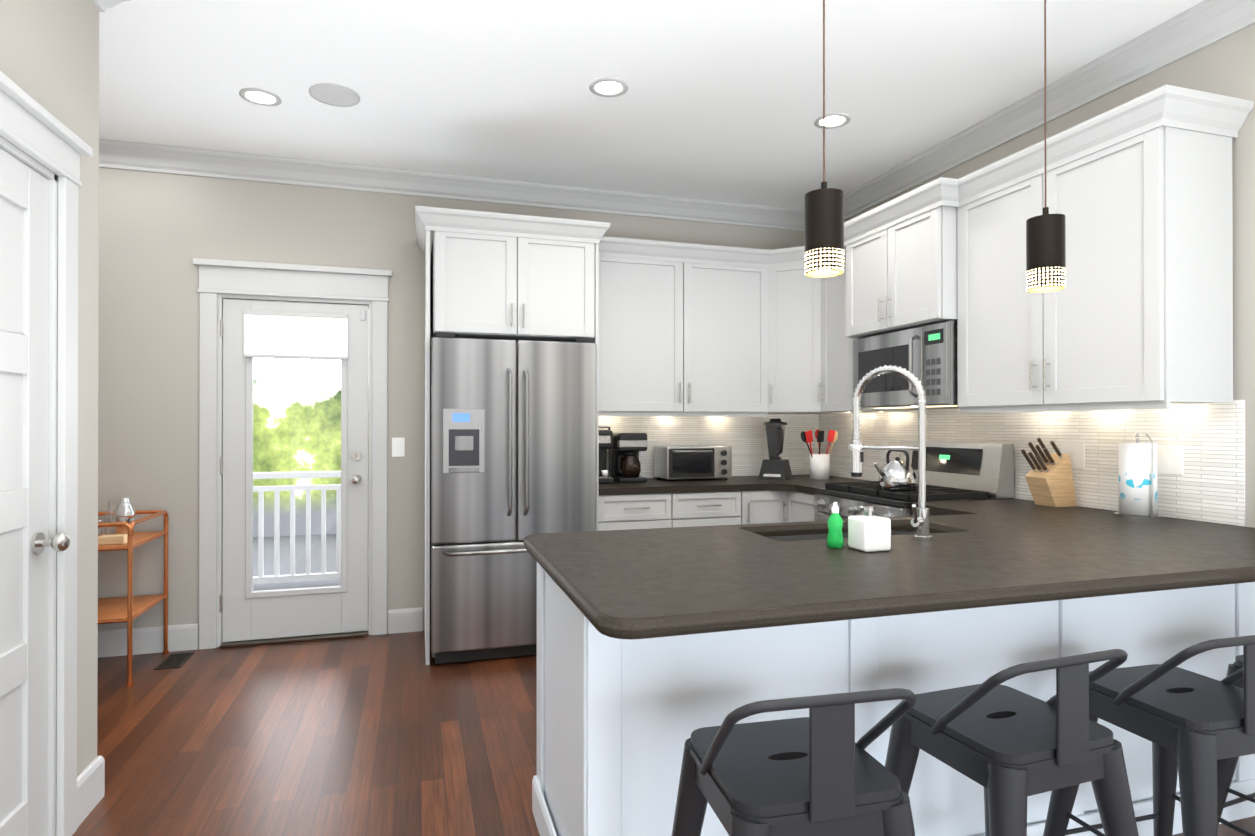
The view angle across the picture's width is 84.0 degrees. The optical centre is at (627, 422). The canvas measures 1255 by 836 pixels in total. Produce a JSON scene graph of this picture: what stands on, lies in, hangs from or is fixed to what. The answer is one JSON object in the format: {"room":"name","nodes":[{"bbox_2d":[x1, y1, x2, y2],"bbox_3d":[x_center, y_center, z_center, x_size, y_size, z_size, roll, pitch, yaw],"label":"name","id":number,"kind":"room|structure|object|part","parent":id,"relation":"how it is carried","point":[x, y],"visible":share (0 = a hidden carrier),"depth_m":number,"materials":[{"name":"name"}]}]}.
{"room":"kitchen","nodes":[
{"label":"kitchen","id":0,"kind":"room"},
{"bbox_2d":[0,0,98,835],"bbox_3d":[-1.033,-0.139,-0.434,0.120,2.850,5.900,0,0,-17],"label":"wall","id":1,"kind":"structure","parent":0,"point":[49,56],"depth_m":2.25,"materials":[{"name":"grey paint"}]},
{"bbox_2d":[0,148,70,835],"bbox_3d":[-1.608,0.273,1.720,0.117,2.018,0.820,0,0,-17],"label":"closet door","id":2,"kind":"structure","parent":1,"relation":"in","point":[25,542],"depth_m":1.99,"materials":[{"name":"grey wood"}]},
{"bbox_2d":[0,71,92,835],"bbox_3d":[-1.654,0.203,1.707,0.169,2.182,1.092,0,0,-17],"label":"trim","id":3,"kind":"structure","parent":1,"relation":"attached to","point":[33,128],"depth_m":2.13,"materials":[{"name":"grey wood"}]},
{"bbox_2d":[77,756,104,810],"bbox_3d":[-2.358,1.223,2.251,1.136,0.145,0.016,0,0,-17],"label":"baseboard","id":4,"kind":"structure","parent":1,"relation":"attached to","point":[91,776],"depth_m":2.33,"materials":[{"name":"grey wood"}]},
{"bbox_2d":[92,0,129,11],"bbox_3d":[-0.943,-1.500,-0.352,0.095,0.125,5.995,0,0,-17],"label":"crown molding","id":5,"kind":"structure","parent":1,"relation":"attached to","point":[101,5],"depth_m":2.42,"materials":[{"name":"grey wood"}]},
{"bbox_2d":[98,167,818,648],"bbox_3d":[-1.022,-0.121,4.532,5.370,2.850,0.158,0,0,-17],"label":"wall","id":6,"kind":"structure","parent":0,"point":[160,233],"depth_m":4.04,"materials":[{"name":"grey paint"}]},
{"bbox_2d":[98,623,198,657],"bbox_3d":[-2.933,1.229,3.868,0.970,0.145,0.016,0,0,-17],"label":"baseboard","id":7,"kind":"structure","parent":6,"relation":"attached to","point":[146,640],"depth_m":3.93,"materials":[{"name":"grey wood"}]},
{"bbox_2d":[193,258,391,649],"bbox_3d":[-1.990,0.182,4.217,1.077,2.240,0.199,0,0,-17],"label":"door frame","id":8,"kind":"structure","parent":6,"relation":"attached to","point":[220,281],"depth_m":4.10,"materials":[{"name":"grey wood"}]},
{"bbox_2d":[219,299,368,641],"bbox_3d":[-1.983,0.278,4.161,0.815,2.004,0.122,0,0,-17],"label":"exterior door","id":9,"kind":"structure","parent":6,"relation":"in","point":[250,330],"depth_m":4.17,"materials":[{"name":"grey wood"}]},
{"bbox_2d":[392,438,404,456],"bbox_3d":[-1.424,0.153,4.329,0.075,0.120,0.011,0,0,-17],"label":"light switch","id":10,"kind":"object","parent":6,"relation":"attached to","point":[398,444],"depth_m":4.33,"materials":[{"name":"white plastic"}]},
{"bbox_2d":[99,139,804,230],"bbox_3d":[-1.045,-1.483,4.406,4.950,0.125,0.095,0,0,-17],"label":"crown molding","id":11,"kind":"structure","parent":6,"relation":"attached to","point":[114,154],"depth_m":4.34,"materials":[{"name":"grey wood"}]},
{"bbox_2d":[427,220,598,347],"bbox_3d":[-0.710,-0.778,4.204,0.900,0.580,0.663,0,0,-17],"label":"upper cabinet","id":12,"kind":"object","parent":6,"relation":"attached to","point":[489,281],"depth_m":3.88,"materials":[{"name":"grey wood"}]},
{"bbox_2d":[595,248,674,415],"bbox_3d":[0.045,-0.567,4.575,0.676,1.000,0.351,0,0,-17],"label":"upper cabinet","id":13,"kind":"object","parent":6,"relation":"attached to","point":[636,342],"depth_m":4.40,"materials":[{"name":"grey wood"}]},
{"bbox_2d":[639,451,645,456],"bbox_3d":[0.089,0.175,4.779,0.075,0.118,0.009,0,0,-17],"label":"outlet","id":14,"kind":"object","parent":6,"relation":"attached to","point":[641,453],"depth_m":4.78,"materials":[{"name":"white plastic"}]},
{"bbox_2d":[675,252,762,415],"bbox_3d":[0.600,-0.566,4.723,0.719,1.000,0.387,0,0,-17],"label":"upper cabinet","id":15,"kind":"object","parent":6,"relation":"attached to","point":[719,299],"depth_m":4.57,"materials":[{"name":"grey wood"}]},
{"bbox_2d":[763,248,818,415],"bbox_3d":[1.199,-0.566,4.776,0.670,1.000,0.671,0,0,-17],"label":"upper cabinet","id":16,"kind":"object","parent":6,"relation":"attached to","point":[790,297],"depth_m":4.60,"materials":[{"name":"grey wood"}]},
{"bbox_3d":[0.456,-0.595,3.427,2.873,1.100,2.825,0,0,-17],"label":"crown","id":17,"kind":"part","parent":16,"relation":"part of","materials":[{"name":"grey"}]},
{"bbox_2d":[99,0,1204,209],"bbox_3d":[0.101,-1.609,0.817,5.370,0.100,7.930,0,0,-17],"label":"ceiling","id":18,"kind":"structure","parent":0,"point":[720,100],"depth_m":3.15,"materials":[{"name":"white paint"}]},
{"bbox_2d":[239,88,281,105],"bbox_3d":[-1.745,-1.546,3.315,0.180,0.007,0.180,0,0,-17],"label":"recessed light","id":19,"kind":"object","parent":18,"relation":"in","point":[257,96],"visible":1,"depth_m":3.31,"materials":[{"name":"grey"}]},
{"bbox_2d":[309,84,359,106],"bbox_3d":[-1.385,-1.546,3.298,0.224,0.007,0.224,0,0,-17],"label":"ceiling speaker","id":20,"kind":"object","parent":18,"relation":"attached to","point":[335,95],"visible":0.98,"depth_m":3.29,"materials":[{"name":"grey plastic"}]},
{"bbox_2d":[589,78,627,96],"bbox_3d":[-0.087,-1.546,3.220,0.180,0.007,0.180,0,0,-17],"label":"recessed light","id":21,"kind":"object","parent":18,"relation":"in","point":[608,87],"visible":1,"depth_m":3.22,"materials":[{"name":"grey"}]},
{"bbox_2d":[805,0,843,277],"bbox_3d":[0.581,-0.997,2.062,0.120,1.113,0.120,0,0,-17],"label":"pendant light","id":22,"kind":"object","parent":18,"relation":"hanging from","point":[824,231],"visible":1,"depth_m":2.02,"materials":[{"name":"brown metal"}]},
{"bbox_2d":[814,113,850,128],"bbox_3d":[1.050,-1.545,3.574,0.180,0.007,0.180,0,0,-17],"label":"recessed light","id":23,"kind":"object","parent":18,"relation":"in","point":[834,120],"visible":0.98,"depth_m":3.57,"materials":[{"name":"grey"}]},
{"bbox_2d":[1026,0,1065,292],"bbox_3d":[1.380,-0.996,2.303,0.120,1.113,0.120,0,0,-17],"label":"pendant light","id":24,"kind":"object","parent":18,"relation":"hanging from","point":[1045,251],"visible":1,"depth_m":2.26,"materials":[{"name":"brown metal"}]},
{"bbox_2d":[72,630,1254,835],"bbox_3d":[0.101,1.341,0.807,5.370,0.100,7.930,0,0,-17],"label":"floor","id":25,"kind":"structure","parent":0,"point":[393,734],"depth_m":2.82,"materials":[{"name":"brown wood"}]},
{"bbox_2d":[98,510,168,686],"bbox_3d":[-2.848,0.895,3.587,0.699,0.811,0.545,0,0,-17],"label":"bar cart","id":26,"kind":"object","parent":25,"relation":"on","point":[129,608],"visible":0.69,"depth_m":3.58,"materials":[{"name":"orange wood"}]},
{"bbox_2d":[154,652,193,669],"bbox_3d":[-2.469,1.298,3.802,0.120,0.004,0.250,0,0,-17],"label":"floor vent","id":27,"kind":"object","parent":25,"relation":"in","point":[178,660],"visible":1,"depth_m":3.79,"materials":[{"name":"black metal"}]},
{"bbox_2d":[430,333,596,663],"bbox_3d":[-0.697,0.413,4.123,0.902,1.776,0.786,0,0,-17],"label":"fridge","id":28,"kind":"object","parent":25,"relation":"on","point":[513,444],"visible":0.83,"depth_m":3.79,"materials":[{"name":"grey metal"}]},
{"bbox_2d":[572,493,683,649],"bbox_3d":[-0.014,0.864,4.427,0.521,0.880,0.628,0,0,-17],"label":"base cabinet","id":29,"kind":"object","parent":25,"relation":"on","point":[657,510],"depth_m":4.10,"materials":[{"name":"grey wood"}]},
{"bbox_2d":[684,491,731,641],"bbox_3d":[0.397,0.864,4.551,0.583,0.880,0.628,0,0,-17],"label":"base cabinet","id":30,"kind":"object","parent":25,"relation":"on","point":[700,508],"depth_m":4.25,"materials":[{"name":"grey wood"}]},
{"bbox_2d":[732,490,783,637],"bbox_3d":[0.752,0.864,4.637,0.392,0.880,0.668,0,0,-17],"label":"base cabinet","id":31,"kind":"object","parent":25,"relation":"on","point":[757,506],"depth_m":4.34,"materials":[{"name":"grey wood"}]},
{"bbox_2d":[672,688,916,835],"bbox_3d":[0.314,0.880,1.364,0.472,0.824,0.474,0,0,-13],"label":"stool","id":32,"kind":"object","parent":25,"relation":"on","point":[818,771],"visible":1,"depth_m":1.23,"materials":[{"name":"black metal"}]},
{"bbox_2d":[784,491,907,653],"bbox_3d":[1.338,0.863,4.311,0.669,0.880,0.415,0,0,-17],"label":"base cabinet","id":33,"kind":"object","parent":25,"relation":"on","point":[798,506],"depth_m":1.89,"materials":[{"name":"grey wood"}]},
{"bbox_2d":[523,524,770,553],"bbox_3d":[0.081,0.395,2.239,0.780,0.040,0.300,0,0,-17],"label":"countertop","id":34,"kind":"structure","parent":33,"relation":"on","point":[741,529],"depth_m":2.36,"materials":[{"name":"stone"}]},
{"bbox_2d":[768,530,914,540],"bbox_3d":[0.794,0.522,2.456,0.764,0.209,0.336,0,0,-17],"label":"sink basin","id":35,"kind":"object","parent":34,"relation":"in","point":[824,536],"depth_m":2.60,"materials":[{"name":"silver metal"}]},
{"bbox_2d":[599,475,852,494],"bbox_3d":[0.644,0.403,4.559,1.857,0.040,0.759,0,0,-17],"label":"countertop","id":36,"kind":"structure","parent":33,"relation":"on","point":[736,483],"depth_m":4.30,"materials":[{"name":"stone"}]},
{"bbox_2d":[599,426,613,483],"bbox_3d":[-0.200,0.201,4.491,0.150,0.362,0.310,0,0,-17],"label":"brewer","id":37,"kind":"object","parent":36,"relation":"on","point":[605,440],"visible":0.48,"depth_m":4.37,"materials":[{"name":"black plastic"}]},
{"bbox_2d":[609,433,647,482],"bbox_3d":[0.000,0.224,4.562,0.195,0.315,0.278,0,0,-17],"label":"drip coffee maker","id":38,"kind":"object","parent":36,"relation":"on","point":[624,461],"visible":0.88,"depth_m":4.45,"materials":[{"name":"black plastic"}]},
{"bbox_2d":[654,445,731,480],"bbox_3d":[0.443,0.270,4.678,0.460,0.225,0.322,0,0,-17],"label":"toaster oven","id":39,"kind":"object","parent":36,"relation":"on","point":[676,462],"visible":1,"depth_m":4.57,"materials":[{"name":"silver metal"}]},
{"bbox_2d":[758,419,792,479],"bbox_3d":[1.001,0.177,4.734,0.190,0.410,0.205,0,0,28],"label":"blender","id":40,"kind":"object","parent":36,"relation":"on","point":[775,466],"visible":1,"depth_m":4.70,"materials":[{"name":"black plastic"}]},
{"bbox_2d":[801,429,837,479],"bbox_3d":[1.307,0.213,4.731,0.290,0.338,0.136,0,0,-17],"label":"utensil crock","id":41,"kind":"object","parent":36,"relation":"on","point":[819,466],"visible":1,"depth_m":4.68,"materials":[{"name":"white ceramic"}]},
{"bbox_2d":[787,479,869,493],"bbox_3d":[1.358,0.402,4.304,0.637,0.040,0.383,0,0,-17],"label":"countertop","id":42,"kind":"structure","parent":33,"relation":"on","point":[809,486],"depth_m":4.45,"materials":[{"name":"stone"}]},
{"bbox_2d":[531,517,1254,639],"bbox_3d":[1.060,0.394,2.017,2.529,0.040,0.750,0,0,-17],"label":"countertop","id":43,"kind":"structure","parent":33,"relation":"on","point":[631,584],"depth_m":1.76,"materials":[{"name":"stone"}]},
{"bbox_2d":[826,502,843,547],"bbox_3d":[0.623,0.305,2.091,0.052,0.135,0.052,0,0,-17],"label":"dish soap bottle","id":44,"kind":"object","parent":43,"relation":"on","point":[835,538],"visible":1,"depth_m":2.07,"materials":[{"name":"green plastic"}]},
{"bbox_2d":[848,505,890,551],"bbox_3d":[0.712,0.310,2.055,0.090,0.125,0.090,0,0,-17],"label":"soap dispenser","id":45,"kind":"object","parent":43,"relation":"on","point":[868,531],"visible":0.98,"depth_m":2.02,"materials":[{"name":"white ceramic"}]},
{"bbox_2d":[848,365,932,540],"bbox_3d":[0.873,0.091,2.279,0.168,0.565,0.299,0,0,-17],"label":"spring faucet","id":46,"kind":"object","parent":43,"relation":"on","point":[920,522],"visible":1,"depth_m":2.23,"materials":[{"name":"silver metal"}]},
{"bbox_2d":[911,507,1125,526],"bbox_3d":[1.635,0.396,2.708,1.029,0.040,0.300,0,0,-17],"label":"countertop","id":47,"kind":"structure","parent":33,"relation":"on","point":[1025,514],"depth_m":2.80,"materials":[{"name":"stone"}]},
{"bbox_2d":[1114,433,1162,519],"bbox_3d":[2.023,0.209,2.764,0.156,0.333,0.156,0,0,-17],"label":"paper towel","id":48,"kind":"object","parent":47,"relation":"on","point":[1138,480],"visible":1,"depth_m":2.71,"materials":[{"name":"white paper"}]},
{"bbox_2d":[814,440,1013,520],"bbox_3d":[1.464,0.703,3.729,0.732,1.195,0.761,0,0,-17],"label":"gas range","id":49,"kind":"object","parent":25,"relation":"on","point":[963,471],"visible":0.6,"depth_m":3.62,"materials":[{"name":"metal"}]},
{"bbox_2d":[874,450,916,490],"bbox_3d":[1.366,0.238,3.579,0.237,0.208,0.190,0,0,-17],"label":"kettle","id":50,"kind":"object","parent":49,"relation":"on","point":[897,475],"visible":0.96,"depth_m":3.52,"materials":[{"name":"silver metal"}]},
{"bbox_2d":[908,515,1099,721],"bbox_3d":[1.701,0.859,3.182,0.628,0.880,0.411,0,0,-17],"label":"base cabinet","id":51,"kind":"object","parent":25,"relation":"on","point":[949,649],"depth_m":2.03,"materials":[{"name":"grey wood"}]},
{"bbox_2d":[759,506,1080,530],"bbox_3d":[0.861,0.396,2.678,2.529,0.040,0.090,0,0,-17],"label":"countertop","id":52,"kind":"structure","parent":51,"relation":"on","point":[896,521],"depth_m":2.63,"materials":[{"name":"stone"}]},
{"bbox_2d":[910,499,1050,510],"bbox_3d":[1.696,0.398,3.186,0.637,0.040,0.401,0,0,-17],"label":"countertop","id":53,"kind":"structure","parent":51,"relation":"on","point":[934,506],"depth_m":3.22,"materials":[{"name":"stone"}]},
{"bbox_2d":[1021,438,1076,506],"bbox_3d":[1.899,0.223,3.160,0.224,0.308,0.110,0,0,-17],"label":"knife block","id":54,"kind":"object","parent":53,"relation":"on","point":[1049,478],"visible":1,"depth_m":3.13,"materials":[{"name":"brown wood"}]},
{"bbox_2d":[885,649,1138,835],"bbox_3d":[0.836,0.881,1.558,0.472,0.824,0.474,0,0,-20],"label":"stool","id":55,"kind":"object","parent":25,"relation":"on","point":[1010,749],"visible":0.92,"depth_m":1.44,"materials":[{"name":"black metal"}]},
{"bbox_2d":[1043,635,1254,835],"bbox_3d":[1.351,0.881,1.702,0.472,0.824,0.474,0,0,-15],"label":"stool","id":56,"kind":"object","parent":25,"relation":"on","point":[1193,727],"visible":0.94,"depth_m":1.62,"materials":[{"name":"black metal"}]},
{"bbox_2d":[1217,655,1254,824],"bbox_3d":[1.880,0.882,1.852,0.472,0.824,0.474,0,0,-22],"label":"stool","id":57,"kind":"object","parent":25,"relation":"on","point":[1226,767],"visible":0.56,"depth_m":1.93,"materials":[{"name":"black metal"}]},
{"bbox_2d":[819,23,1254,527],"bbox_3d":[2.617,-0.132,1.493,0.158,2.850,7.780,0,0,-17],"label":"wall","id":58,"kind":"structure","parent":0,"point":[1208,485],"depth_m":2.76,"materials":[{"name":"tile"}]},
{"bbox_2d":[819,274,908,413],"bbox_3d":[1.449,-0.567,4.373,0.388,1.000,0.459,0,0,-17],"label":"upper cabinet","id":59,"kind":"object","parent":58,"relation":"attached to","point":[835,353],"depth_m":4.37,"materials":[{"name":"grey wood"}]},
{"bbox_2d":[881,440,888,458],"bbox_3d":[1.639,0.174,4.445,0.008,0.118,0.075,0,0,-17],"label":"outlet","id":60,"kind":"object","parent":58,"relation":"attached to","point":[883,443],"depth_m":4.44,"materials":[{"name":"white plastic"}]},
{"bbox_2d":[843,196,954,339],"bbox_3d":[1.606,-0.785,3.777,0.468,0.570,0.766,0,0,-17],"label":"upper cabinet","id":61,"kind":"object","parent":58,"relation":"attached to","point":[899,273],"depth_m":3.61,"materials":[{"name":"grey wood"}]},
{"bbox_2d":[853,321,957,408],"bbox_3d":[1.606,-0.286,3.775,0.471,0.410,0.757,0,0,-17],"label":"microwave","id":62,"kind":"object","parent":61,"relation":"attached to","point":[927,355],"visible":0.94,"depth_m":3.60,"materials":[{"name":"silver metal"}]},
{"bbox_2d":[844,0,1254,219],"bbox_3d":[2.482,-1.493,1.535,0.095,0.125,7.630,0,0,-17],"label":"crown molding","id":63,"kind":"structure","parent":58,"relation":"attached to","point":[1190,30],"depth_m":3.12,"materials":[{"name":"grey wood"}]},
{"bbox_2d":[1061,442,1084,468],"bbox_3d":[2.023,0.149,3.172,0.008,0.118,0.120,0,0,-17],"label":"outlet","id":64,"kind":"object","parent":58,"relation":"attached to","point":[1076,450],"depth_m":3.15,"materials":[{"name":"white plastic"}]},
{"bbox_2d":[955,108,1238,411],"bbox_3d":[1.896,-0.572,2.953,0.352,1.000,0.969,0,0,-17],"label":"upper cabinet","id":65,"kind":"object","parent":58,"relation":"attached to","point":[1135,312],"depth_m":2.62,"materials":[{"name":"grey wood"}]},
{"bbox_2d":[1157,445,1183,475],"bbox_3d":[2.144,0.148,2.770,0.008,0.118,0.120,0,0,-17],"label":"outlet","id":66,"kind":"object","parent":58,"relation":"attached to","point":[1170,459],"depth_m":2.76,"materials":[{"name":"white plastic"}]},
{"label":"outside","id":67,"kind":"structure","parent":0,"visible":0},
{"bbox_2d":[253,579,368,624],"bbox_3d":[-2.268,1.375,5.074,3.600,0.100,1.590,0,0,-17],"label":"deck","id":68,"kind":"object","parent":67,"point":[307,585],"depth_m":5.65,"materials":[{"name":"white wood"}]},
{"bbox_2d":[253,471,368,583],"bbox_3d":[-2.455,0.828,5.694,3.600,1.000,0.090,0,0,-17],"label":"railing","id":69,"kind":"object","parent":68,"relation":"on","point":[308,575],"depth_m":5.61,"materials":[{"name":"white wood"}]},
{"bbox_2d":[253,358,368,585],"bbox_3d":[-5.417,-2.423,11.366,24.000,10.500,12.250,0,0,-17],"label":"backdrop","id":70,"kind":"structure","parent":67,"point":[299,422],"depth_m":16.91,"materials":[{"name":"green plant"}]}
]}

